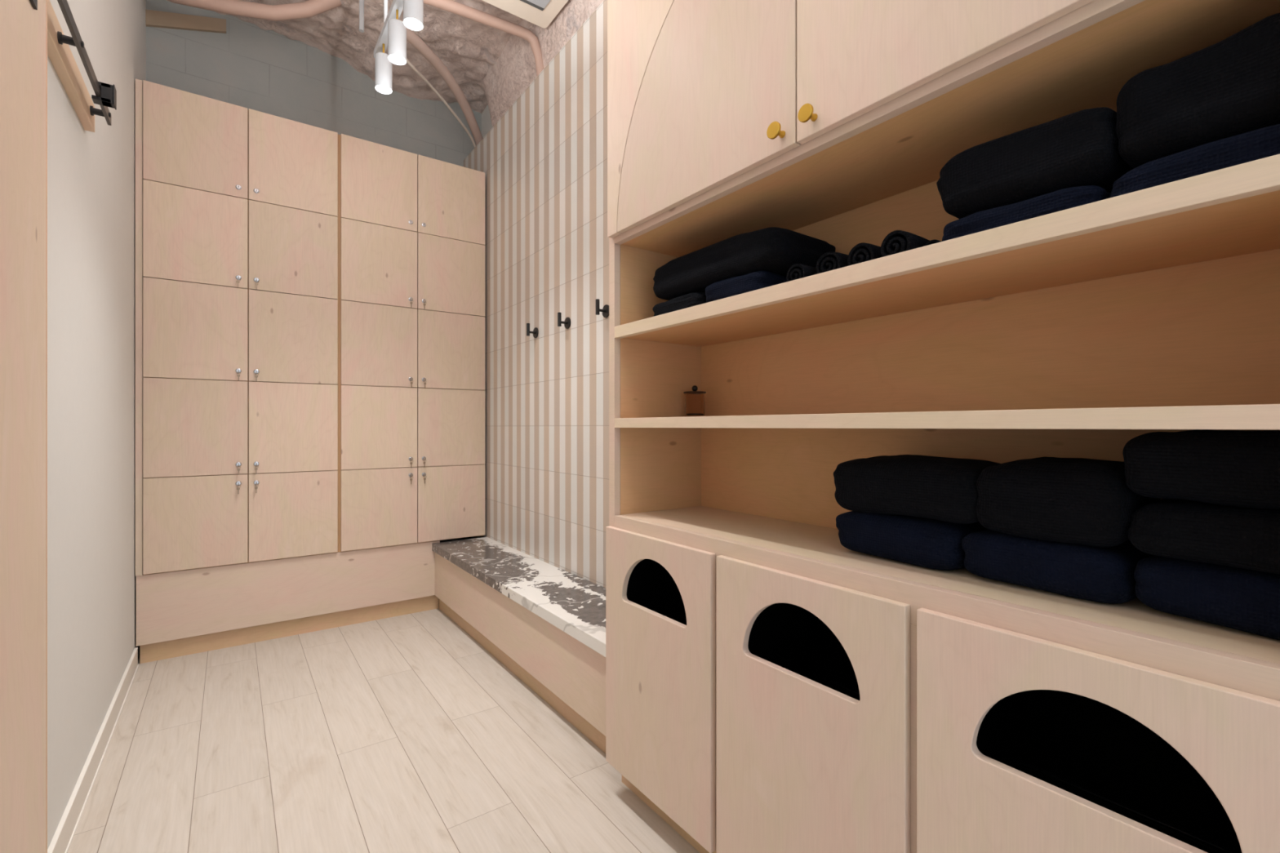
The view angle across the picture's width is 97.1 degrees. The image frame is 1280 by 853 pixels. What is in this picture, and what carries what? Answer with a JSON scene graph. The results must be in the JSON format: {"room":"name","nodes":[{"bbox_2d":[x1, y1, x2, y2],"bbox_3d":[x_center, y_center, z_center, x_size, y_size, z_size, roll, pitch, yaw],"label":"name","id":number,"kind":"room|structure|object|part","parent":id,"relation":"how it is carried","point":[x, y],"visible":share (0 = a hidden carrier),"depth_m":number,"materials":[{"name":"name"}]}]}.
{"room":"changing room","nodes":[
{"label":"changing room","id":0,"kind":"room"},
{"bbox_2d":[47,0,146,848],"bbox_3d":[-1.308,-0.800,1.059,0.100,4.000,5.450,0,0,-36],"label":"wall","id":1,"kind":"structure","parent":0,"point":[91,578],"depth_m":1.91,"materials":[{"name":"white paint"}]},
{"bbox_2d":[47,0,94,132],"bbox_3d":[-1.001,-1.016,0.742,0.025,0.085,2.776,0,0,-36],"label":"header board","id":2,"kind":"object","parent":1,"relation":"attached to","point":[61,57],"visible":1,"depth_m":1.59,"materials":[{"name":"beige wood"}]},
{"bbox_2d":[0,0,116,852],"bbox_3d":[-0.971,0.034,0.780,0.083,2.302,2.703,0,0,-36],"label":"barn door","id":3,"kind":"structure","parent":2,"relation":"attached to","point":[23,23],"depth_m":1.14,"materials":[{"name":"brown wood"}]},
{"bbox_3d":[-0.968,-1.016,0.782,0.076,0.060,2.703,0,0,-36],"label":"door rail","id":4,"kind":"part","parent":3,"relation":"part of","materials":[{"name":"black metal"}]},
{"bbox_2d":[47,647,138,852],"bbox_3d":[-1.092,1.154,0.860,0.016,0.092,4.875,0,0,-36],"label":"baseboard","id":5,"kind":"structure","parent":1,"relation":"attached to","point":[61,841],"depth_m":1.90,"materials":[{"name":"paint"}]},
{"bbox_2d":[146,0,481,542],"bbox_3d":[-2.004,-0.800,3.858,2.058,4.000,0.100,0,0,-36],"label":"wall","id":6,"kind":"structure","parent":0,"point":[248,65],"depth_m":3.63,"materials":[{"name":"grey paint"}]},
{"bbox_2d":[145,8,226,33],"bbox_3d":[-2.653,-2.368,3.314,0.368,0.185,0.020,0,0,-36],"label":"trim","id":7,"kind":"structure","parent":6,"relation":"attached to","point":[158,19],"depth_m":3.30,"materials":[{"name":"brown wood"}]},
{"bbox_2d":[67,598,699,852],"bbox_3d":[-0.446,1.225,1.622,2.158,0.050,5.350,0,0,-36],"label":"floor","id":8,"kind":"structure","parent":0,"point":[400,734],"depth_m":2.04,"materials":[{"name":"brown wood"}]},
{"bbox_2d":[135,78,338,576],"bbox_3d":[-2.272,-0.495,3.253,0.906,2.482,0.486,0,0,-36],"label":"tall cabinet","id":9,"kind":"object","parent":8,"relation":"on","point":[241,205],"depth_m":3.04,"materials":[{"name":"brown wood"}]},
{"bbox_3d":[-2.512,-0.495,2.835,0.027,2.482,0.020,0,0,-36],"label":"filler strip","id":10,"kind":"part","parent":9,"relation":"part of","materials":[{"name":"beige wood"}]},
{"bbox_2d":[147,377,239,381],"bbox_3d":[-2.446,-0.247,3.147,0.407,0.018,0.428,0,0,-36],"label":"shelf","id":11,"kind":"object","parent":9,"relation":"attached to","point":[152,379],"depth_m":2.95,"materials":[{"name":"brown wood"}]},
{"bbox_3d":[-2.318,-1.489,2.963,0.431,0.494,0.019,0,0,-36],"label":"door","id":12,"kind":"part","parent":9,"relation":"part of","materials":[{"name":"brown wood"}]},
{"bbox_3d":[-2.318,-0.996,2.963,0.431,0.485,0.019,0,0,-36],"label":"door","id":13,"kind":"part","parent":9,"relation":"part of","materials":[{"name":"brown wood"}]},
{"bbox_3d":[-2.318,-0.499,2.963,0.431,0.500,0.019,0,0,-36],"label":"door","id":14,"kind":"part","parent":9,"relation":"part of","materials":[{"name":"brown wood"}]},
{"bbox_3d":[-2.318,0.006,2.963,0.431,0.502,0.019,0,0,-36],"label":"door","id":15,"kind":"part","parent":9,"relation":"part of","materials":[{"name":"brown wood"}]},
{"bbox_3d":[-2.318,0.501,2.963,0.431,0.480,0.019,0,0,-36],"label":"door","id":16,"kind":"part","parent":9,"relation":"part of","materials":[{"name":"brown wood"}]},
{"bbox_2d":[147,473,245,478],"bbox_3d":[-2.446,0.259,3.147,0.407,0.018,0.428,0,0,-36],"label":"shelf","id":17,"kind":"object","parent":9,"relation":"attached to","point":[152,475],"depth_m":2.96,"materials":[{"name":"brown wood"}]},
{"bbox_2d":[147,562,245,574],"bbox_3d":[-2.446,0.738,3.147,0.407,0.018,0.428,0,0,-36],"label":"shelf","id":18,"kind":"object","parent":9,"relation":"attached to","point":[154,570],"depth_m":2.93,"materials":[{"name":"brown wood"}]},
{"bbox_2d":[251,552,331,562],"bbox_3d":[-2.098,0.738,3.399,0.416,0.018,0.428,0,0,-36],"label":"shelf","id":19,"kind":"object","parent":9,"relation":"attached to","point":[279,555],"depth_m":3.17,"materials":[{"name":"brown wood"}]},
{"bbox_2d":[249,470,334,474],"bbox_3d":[-2.098,0.259,3.399,0.416,0.018,0.428,0,0,-36],"label":"shelf","id":20,"kind":"object","parent":9,"relation":"attached to","point":[251,472],"depth_m":3.21,"materials":[{"name":"brown wood"}]},
{"bbox_2d":[249,381,335,385],"bbox_3d":[-2.098,-0.247,3.399,0.416,0.018,0.428,0,0,-36],"label":"shelf","id":21,"kind":"object","parent":9,"relation":"attached to","point":[251,383],"depth_m":3.20,"materials":[{"name":"brown wood"}]},
{"bbox_3d":[-1.965,-1.489,3.219,0.432,0.494,0.019,0,0,-36],"label":"door","id":22,"kind":"part","parent":9,"relation":"part of","materials":[{"name":"brown wood"}]},
{"bbox_3d":[-1.965,-0.996,3.219,0.432,0.485,0.019,0,0,-36],"label":"door","id":23,"kind":"part","parent":9,"relation":"part of","materials":[{"name":"brown wood"}]},
{"bbox_3d":[-1.965,-0.499,3.219,0.432,0.500,0.019,0,0,-36],"label":"door","id":24,"kind":"part","parent":9,"relation":"part of","materials":[{"name":"brown wood"}]},
{"bbox_3d":[-1.965,0.006,3.219,0.432,0.502,0.019,0,0,-36],"label":"door","id":25,"kind":"part","parent":9,"relation":"part of","materials":[{"name":"brown wood"}]},
{"bbox_3d":[-1.965,0.501,3.219,0.432,0.480,0.019,0,0,-36],"label":"door","id":26,"kind":"part","parent":9,"relation":"part of","materials":[{"name":"brown wood"}]},
{"bbox_2d":[136,540,439,663],"bbox_3d":[-2.051,0.974,3.452,1.494,0.452,0.462,0,0,-36],"label":"plinth","id":27,"kind":"object","parent":8,"relation":"on","point":[180,613],"visible":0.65,"depth_m":3.18,"materials":[{"name":"brown wood"}]},
{"bbox_2d":[338,133,484,551],"bbox_3d":[-1.544,-0.495,3.780,0.889,2.482,0.486,0,0,-36],"label":"tall cabinet","id":28,"kind":"object","parent":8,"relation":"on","point":[411,226],"visible":1,"depth_m":3.57,"materials":[{"name":"brown wood"}]},
{"bbox_2d":[342,384,408,387],"bbox_3d":[-1.730,-0.247,3.665,0.418,0.018,0.428,0,0,-36],"label":"shelf","id":29,"kind":"object","parent":28,"relation":"attached to","point":[343,385],"depth_m":3.46,"materials":[{"name":"brown wood"}]},
{"bbox_3d":[-1.600,-1.489,3.484,0.434,0.494,0.019,0,0,-36],"label":"door","id":30,"kind":"part","parent":28,"relation":"part of","materials":[{"name":"brown wood"}]},
{"bbox_3d":[-1.600,-0.996,3.484,0.434,0.485,0.019,0,0,-36],"label":"door","id":31,"kind":"part","parent":28,"relation":"part of","materials":[{"name":"brown wood"}]},
{"bbox_3d":[-1.600,-0.499,3.484,0.434,0.500,0.019,0,0,-36],"label":"door","id":32,"kind":"part","parent":28,"relation":"part of","materials":[{"name":"brown wood"}]},
{"bbox_3d":[-1.600,0.006,3.484,0.434,0.502,0.019,0,0,-36],"label":"door","id":33,"kind":"part","parent":28,"relation":"part of","materials":[{"name":"brown wood"}]},
{"bbox_3d":[-1.600,0.501,3.484,0.434,0.480,0.019,0,0,-36],"label":"door","id":34,"kind":"part","parent":28,"relation":"part of","materials":[{"name":"brown wood"}]},
{"bbox_2d":[342,542,415,551],"bbox_3d":[-1.730,0.738,3.665,0.418,0.018,0.428,0,0,-36],"label":"shelf","id":35,"kind":"object","parent":28,"relation":"attached to","point":[366,545],"depth_m":3.44,"materials":[{"name":"brown wood"}]},
{"bbox_2d":[344,466,415,470],"bbox_3d":[-1.730,0.259,3.665,0.418,0.018,0.428,0,0,-36],"label":"shelf","id":36,"kind":"object","parent":28,"relation":"attached to","point":[345,468],"depth_m":3.47,"materials":[{"name":"brown wood"}]},
{"bbox_2d":[419,387,471,390],"bbox_3d":[-1.377,-0.247,3.921,0.417,0.018,0.428,0,0,-36],"label":"shelf","id":37,"kind":"object","parent":28,"relation":"attached to","point":[420,388],"depth_m":3.72,"materials":[{"name":"brown wood"}]},
{"bbox_2d":[426,464,475,466],"bbox_3d":[-1.377,0.259,3.921,0.417,0.018,0.428,0,0,-36],"label":"shelf","id":38,"kind":"object","parent":28,"relation":"attached to","point":[427,465],"depth_m":3.73,"materials":[{"name":"brown wood"}]},
{"bbox_3d":[-1.242,-1.489,3.743,0.441,0.494,0.019,0,0,-36],"label":"door","id":39,"kind":"part","parent":28,"relation":"part of","materials":[{"name":"brown wood"}]},
{"bbox_3d":[-1.242,-0.996,3.743,0.441,0.485,0.019,0,0,-36],"label":"door","id":40,"kind":"part","parent":28,"relation":"part of","materials":[{"name":"brown wood"}]},
{"bbox_3d":[-1.242,-0.499,3.743,0.441,0.500,0.019,0,0,-36],"label":"door","id":41,"kind":"part","parent":28,"relation":"part of","materials":[{"name":"brown wood"}]},
{"bbox_3d":[-1.242,0.006,3.743,0.441,0.502,0.019,0,0,-36],"label":"door","id":42,"kind":"part","parent":28,"relation":"part of","materials":[{"name":"brown wood"}]},
{"bbox_3d":[-1.242,0.501,3.743,0.441,0.480,0.019,0,0,-36],"label":"door","id":43,"kind":"part","parent":28,"relation":"part of","materials":[{"name":"brown wood"}]},
{"bbox_2d":[431,537,605,753],"bbox_3d":[-0.576,0.980,2.915,0.369,0.441,2.197,0,0,-36],"label":"bench","id":44,"kind":"object","parent":8,"relation":"on","point":[544,622],"visible":0.54,"depth_m":2.60,"materials":[{"name":"brown wood"}]},
{"bbox_3d":[-0.567,0.783,2.903,0.369,0.048,2.166,0,0,-36],"label":"seat","id":45,"kind":"part","parent":44,"relation":"part of","materials":[{"name":"grey stone"}]},
{"bbox_2d":[605,0,1279,852],"bbox_3d":[0.495,-0.275,1.348,0.452,2.950,1.562,0,0,-36],"label":"storage cabinet","id":46,"kind":"object","parent":8,"relation":"on","point":[1086,331],"visible":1,"depth_m":1.18,"materials":[{"name":"brown wood"}]},
{"bbox_3d":[0.082,-0.325,1.984,0.374,2.850,0.018,0,0,-36],"label":"panel","id":47,"kind":"part","parent":46,"relation":"part of","materials":[{"name":"brown wood"}]},
{"bbox_3d":[0.042,0.715,1.662,0.019,0.771,0.501,0,0,-36],"label":"hamper door","id":48,"kind":"part","parent":46,"relation":"part of","materials":[{"name":"brown wood"}]},
{"bbox_2d":[664,613,686,625],"bbox_3d":[0.160,0.862,1.748,0.202,0.417,0.422,0,0,-36],"label":"bin","id":49,"kind":"object","parent":46,"relation":"in","point":[679,619],"visible":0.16,"depth_m":1.94,"materials":[{"name":"black plastic"}]},
{"bbox_2d":[652,292,706,316],"bbox_3d":[0.208,-0.366,1.798,0.281,0.076,0.247,0,0,-36],"label":"folded towel","id":50,"kind":"object","parent":46,"relation":"on","point":[694,299],"visible":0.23,"depth_m":1.69,"materials":[{"name":"black fabric"}]},
{"bbox_2d":[683,385,706,417],"bbox_3d":[0.192,-0.086,1.976,0.080,0.116,0.080,0,0,-36],"label":"canister","id":51,"kind":"object","parent":46,"relation":"on","point":[695,399],"visible":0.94,"depth_m":1.95,"materials":[{"name":"clear"}]},
{"bbox_3d":[0.192,-0.119,1.976,0.080,0.007,0.080,0,0,-36],"label":"lid","id":52,"kind":"part","parent":51,"relation":"part of","materials":[{"name":"brown metal"}]},
{"bbox_3d":[0.192,-0.133,1.976,0.021,0.021,0.021,0,0,-36],"label":"knob","id":53,"kind":"part","parent":51,"relation":"part of","materials":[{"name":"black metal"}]},
{"bbox_3d":[0.141,-0.972,1.526,0.019,0.704,0.702,0,0,-36],"label":"arched door","id":54,"kind":"part","parent":46,"relation":"part of","materials":[{"name":"brown wood"}]},
{"bbox_2d":[705,270,786,302],"bbox_3d":[0.351,-0.372,1.612,0.288,0.088,0.231,0,0,-36],"label":"folded towel","id":55,"kind":"object","parent":46,"relation":"on","point":[734,286],"visible":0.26,"depth_m":1.49,"materials":[{"name":"blue fabric"}]},
{"bbox_2d":[653,226,835,300],"bbox_3d":[0.290,-0.467,1.691,0.293,0.127,0.546,0,0,-36],"label":"folded towel","id":56,"kind":"object","parent":55,"relation":"on","point":[775,250],"visible":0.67,"depth_m":1.51,"materials":[{"name":"black fabric"}]},
{"bbox_3d":[0.305,-0.653,1.254,0.034,0.036,0.036,0,0,-36],"label":"knob","id":57,"kind":"part","parent":46,"relation":"part of","materials":[{"name":"gold metal"}]},
{"bbox_2d":[786,263,817,281],"bbox_3d":[0.455,-0.360,1.418,0.204,0.065,0.059,0,0,-36],"label":"rolled towel","id":58,"kind":"object","parent":46,"relation":"on","point":[797,271],"visible":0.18,"depth_m":1.36,"materials":[{"name":"black fabric"}]},
{"bbox_3d":[0.355,-0.653,1.185,0.034,0.036,0.036,0,0,-36],"label":"knob","id":59,"kind":"part","parent":46,"relation":"part of","materials":[{"name":"gold metal"}]},
{"bbox_3d":[0.347,0.715,1.241,0.019,0.771,0.497,0,0,-36],"label":"hamper door","id":60,"kind":"part","parent":46,"relation":"part of","materials":[{"name":"brown wood"}]},
{"bbox_2d":[784,663,860,700],"bbox_3d":[0.465,0.862,1.327,0.202,0.417,0.422,0,0,-36],"label":"bin","id":61,"kind":"object","parent":46,"relation":"in","point":[833,685],"visible":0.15,"depth_m":1.46,"materials":[{"name":"black plastic"}]},
{"bbox_2d":[815,251,848,273],"bbox_3d":[0.524,-0.365,1.363,0.233,0.077,0.070,0,0,-36],"label":"rolled towel","id":62,"kind":"object","parent":46,"relation":"on","point":[830,260],"visible":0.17,"depth_m":1.29,"materials":[{"name":"black fabric"}]},
{"bbox_2d":[847,242,883,266],"bbox_3d":[0.573,-0.364,1.297,0.234,0.074,0.068,0,0,-36],"label":"rolled towel","id":63,"kind":"object","parent":46,"relation":"on","point":[861,252],"visible":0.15,"depth_m":1.23,"materials":[{"name":"black fabric"}]},
{"bbox_2d":[880,230,929,257],"bbox_3d":[0.619,-0.364,1.225,0.244,0.075,0.068,0,0,-36],"label":"rolled towel","id":64,"kind":"object","parent":46,"relation":"on","point":[895,242],"visible":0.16,"depth_m":1.15,"materials":[{"name":"black fabric"}]},
{"bbox_2d":[835,511,986,570],"bbox_3d":[0.629,0.241,1.274,0.255,0.100,0.287,0,0,-36],"label":"folded towel","id":65,"kind":"object","parent":46,"relation":"on","point":[932,544],"visible":0.56,"depth_m":1.18,"materials":[{"name":"blue fabric"}]},
{"bbox_2d":[833,454,999,524],"bbox_3d":[0.634,0.130,1.262,0.258,0.129,0.335,0,0,-36],"label":"folded towel","id":66,"kind":"object","parent":65,"relation":"on","point":[944,489],"visible":0.76,"depth_m":1.17,"materials":[{"name":"black fabric"}]},
{"bbox_2d":[923,239,942,246],"bbox_3d":[0.666,-0.348,1.179,0.224,0.041,0.044,0,0,-36],"label":"rolled towel","id":67,"kind":"object","parent":46,"relation":"on","point":[934,241],"visible":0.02,"depth_m":1.12,"materials":[{"name":"black fabric"}]},
{"bbox_3d":[0.555,-0.972,0.954,0.019,0.704,0.702,0,0,-36],"label":"arched door","id":68,"kind":"part","parent":46,"relation":"part of","materials":[{"name":"brown wood"}]},
{"bbox_3d":[0.519,-0.611,1.366,0.356,0.018,1.494,0,0,-36],"label":"soffit panel","id":69,"kind":"part","parent":46,"relation":"part of","materials":[{"name":"brown wood"}]},
{"bbox_2d":[625,190,1279,346],"bbox_3d":[0.519,-0.310,1.366,0.356,0.034,1.494,0,0,-36],"label":"shelf","id":70,"kind":"object","parent":46,"relation":"attached to","point":[1246,228],"depth_m":1.08,"materials":[{"name":"brown wood"}]},
{"bbox_3d":[0.669,-0.335,1.475,0.015,2.830,1.494,0,0,-36],"label":"panel","id":71,"kind":"part","parent":46,"relation":"part of","materials":[{"name":"brown wood"}]},
{"bbox_2d":[942,185,1111,241],"bbox_3d":[0.751,-0.363,1.059,0.286,0.070,0.257,0,0,-36],"label":"folded towel","id":72,"kind":"object","parent":46,"relation":"on","point":[1065,198],"visible":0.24,"depth_m":0.96,"materials":[{"name":"blue fabric"}]},
{"bbox_2d":[936,106,1133,218],"bbox_3d":[0.752,-0.459,1.056,0.291,0.129,0.279,0,0,-36],"label":"folded towel","id":73,"kind":"object","parent":72,"relation":"on","point":[1080,148],"visible":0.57,"depth_m":0.95,"materials":[{"name":"black fabric"}]},
{"bbox_2d":[961,528,1152,604],"bbox_3d":[0.785,0.242,1.059,0.259,0.097,0.262,0,0,-36],"label":"folded towel","id":74,"kind":"object","parent":46,"relation":"on","point":[1104,575],"visible":0.62,"depth_m":0.96,"materials":[{"name":"blue fabric"}]},
{"bbox_2d":[975,457,1159,546],"bbox_3d":[0.787,0.129,1.046,0.261,0.140,0.238,0,0,-36],"label":"folded towel","id":75,"kind":"object","parent":74,"relation":"on","point":[1090,502],"visible":0.8,"depth_m":0.96,"materials":[{"name":"black fabric"}]},
{"bbox_3d":[0.652,0.715,0.821,0.019,0.771,0.499,0,0,-36],"label":"hamper door","id":76,"kind":"part","parent":46,"relation":"part of","materials":[{"name":"brown wood"}]},
{"bbox_2d":[992,751,1241,852],"bbox_3d":[0.769,0.862,0.906,0.202,0.417,0.422,0,0,-36],"label":"bin","id":77,"kind":"object","parent":46,"relation":"in","point":[1205,844],"visible":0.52,"depth_m":0.98,"materials":[{"name":"black plastic"}]},
{"bbox_2d":[1110,123,1279,197],"bbox_3d":[0.895,-0.366,0.861,0.286,0.076,0.240,0,0,-36],"label":"folded towel","id":78,"kind":"object","parent":46,"relation":"on","point":[1264,142],"visible":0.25,"depth_m":0.78,"materials":[{"name":"blue fabric"}]},
{"bbox_2d":[1115,12,1279,168],"bbox_3d":[0.897,-0.474,0.855,0.291,0.151,0.227,0,0,-36],"label":"folded towel","id":79,"kind":"object","parent":78,"relation":"on","point":[1230,86],"visible":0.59,"depth_m":0.78,"materials":[{"name":"black fabric"}]},
{"bbox_2d":[1133,555,1279,639],"bbox_3d":[0.924,0.244,0.869,0.259,0.095,0.215,0,0,-36],"label":"folded towel","id":80,"kind":"object","parent":46,"relation":"on","point":[1245,600],"visible":0.66,"depth_m":0.81,"materials":[{"name":"blue fabric"}]},
{"bbox_2d":[1126,498,1279,574],"bbox_3d":[0.918,0.155,0.869,0.258,0.090,0.223,0,0,-36],"label":"folded towel","id":81,"kind":"object","parent":80,"relation":"on","point":[1244,538],"visible":0.76,"depth_m":0.81,"materials":[{"name":"black fabric"}]},
{"bbox_2d":[1122,429,1279,510],"bbox_3d":[0.914,0.061,0.869,0.260,0.112,0.227,0,0,-36],"label":"folded towel","id":82,"kind":"object","parent":81,"relation":"on","point":[1228,468],"visible":1,"depth_m":0.81,"materials":[{"name":"black fabric"}]},
{"bbox_2d":[215,0,604,127],"bbox_3d":[-0.448,-2.398,1.651,2.028,0.704,5.400,0,0,-36],"label":"ceiling","id":83,"kind":"structure","parent":0,"point":[493,67],"depth_m":3.57,"materials":[{"name":"stone"}]},
{"bbox_2d":[167,0,341,21],"bbox_3d":[-2.190,-2.379,3.113,0.973,0.259,0.118,0,0,-17],"label":"ceiling pipe","id":84,"kind":"object","parent":83,"relation":"attached to","point":[308,8],"visible":1,"depth_m":3.11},
{"bbox_2d":[359,0,364,32],"bbox_3d":[-1.465,-2.252,2.976,0.024,0.337,0.024,0,0,-36],"label":"pendant light","id":85,"kind":"object","parent":83,"relation":"hanging from","point":[361,2],"visible":1,"depth_m":2.97,"materials":[{"name":"white paint"}]},
{"bbox_2d":[373,0,423,93],"bbox_3d":[-0.213,-1.960,1.248,0.071,0.881,3.470,0,0,-36],"label":"track light","id":86,"kind":"object","parent":83,"relation":"hanging from","point":[393,35],"visible":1,"depth_m":2.33,"materials":[{"name":"white paint"}]},
{"bbox_3d":[-1.131,-2.078,2.515,0.016,0.645,0.016,0,0,-36],"label":"suspension rod","id":87,"kind":"part","parent":86,"relation":"part of","materials":[{"name":"white paint"}]},
{"bbox_2d":[423,0,544,75],"bbox_3d":[-0.949,-2.172,3.137,0.916,0.312,0.068,0,0,-29],"label":"ceiling pipe","id":88,"kind":"object","parent":83,"relation":"attached to","point":[451,6],"visible":0.88,"depth_m":3.19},
{"bbox_2d":[482,0,568,27],"bbox_3d":[-0.439,-2.301,2.680,0.455,0.118,0.955,0,0,-36],"label":"air conditioner","id":89,"kind":"object","parent":83,"relation":"attached to","point":[541,13],"visible":1,"depth_m":3.04,"materials":[{"name":"beige plastic"}]},
{"bbox_2d":[527,0,550,8],"bbox_3d":[-0.435,-2.246,2.692,0.275,0.008,0.649,0,0,-36],"label":"grille","id":90,"kind":"object","parent":89,"relation":"attached to","point":[536,3],"depth_m":3.00,"materials":[{"name":"white paint"}]},
{"bbox_2d":[481,104,492,137],"bbox_3d":[0.388,-0.800,2.226,0.100,4.000,5.350,0,0,-36],"label":"wall","id":91,"kind":"structure","parent":0,"point":[486,125],"depth_m":4.29,"materials":[{"name":"white paint"}]},
{"bbox_2d":[463,0,608,587],"bbox_3d":[0.290,-0.407,2.155,0.140,3.215,5.350,0,0,-36],"label":"wall","id":92,"kind":"structure","parent":0,"point":[544,162],"depth_m":3.08,"materials":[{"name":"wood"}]},
{"bbox_2d":[406,58,475,147],"bbox_3d":[-1.262,-2.054,3.625,0.044,0.120,1.006,0,0,7],"label":"cable","id":93,"kind":"object","parent":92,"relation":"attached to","point":[408,62],"visible":0.87,"depth_m":3.62,"materials":[{"name":"plastic"}]},
{"bbox_2d":[402,21,483,146],"bbox_3d":[-1.223,-2.097,3.665,0.095,0.323,1.122,0,0,9],"label":"conduit","id":94,"kind":"object","parent":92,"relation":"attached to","point":[412,37],"visible":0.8,"depth_m":3.57,"materials":[{"name":"metal"}]},
{"bbox_2d":[526,323,538,337],"bbox_3d":[-0.624,-0.550,3.247,0.060,0.080,0.061,0,0,-36],"label":"wall hook","id":95,"kind":"object","parent":92,"relation":"attached to","point":[535,331],"visible":1,"depth_m":3.24,"materials":[{"name":"black metal"}]},
{"bbox_3d":[-0.602,-0.541,3.262,0.007,0.061,0.061,0,0,-36],"label":"wall plate","id":96,"kind":"part","parent":95,"relation":"part of","materials":[{"name":"black metal"}]},
{"bbox_2d":[557,312,570,328],"bbox_3d":[-0.401,-0.550,2.939,0.060,0.080,0.061,0,0,-36],"label":"wall hook","id":97,"kind":"object","parent":92,"relation":"attached to","point":[566,322],"visible":1,"depth_m":2.93,"materials":[{"name":"black metal"}]},
{"bbox_3d":[-0.379,-0.541,2.955,0.007,0.061,0.061,0,0,-36],"label":"wall plate","id":98,"kind":"part","parent":97,"relation":"part of","materials":[{"name":"black metal"}]},
{"bbox_2d":[595,298,608,317],"bbox_3d":[-0.181,-0.550,2.635,0.060,0.080,0.061,0,0,-36],"label":"wall hook","id":99,"kind":"object","parent":92,"relation":"attached to","point":[605,310],"visible":0.98,"depth_m":2.63,"materials":[{"name":"black metal"}]},
{"bbox_3d":[-0.159,-0.541,2.651,0.007,0.061,0.061,0,0,-36],"label":"wall plate","id":100,"kind":"part","parent":99,"relation":"part of","materials":[{"name":"black metal"}]}
]}

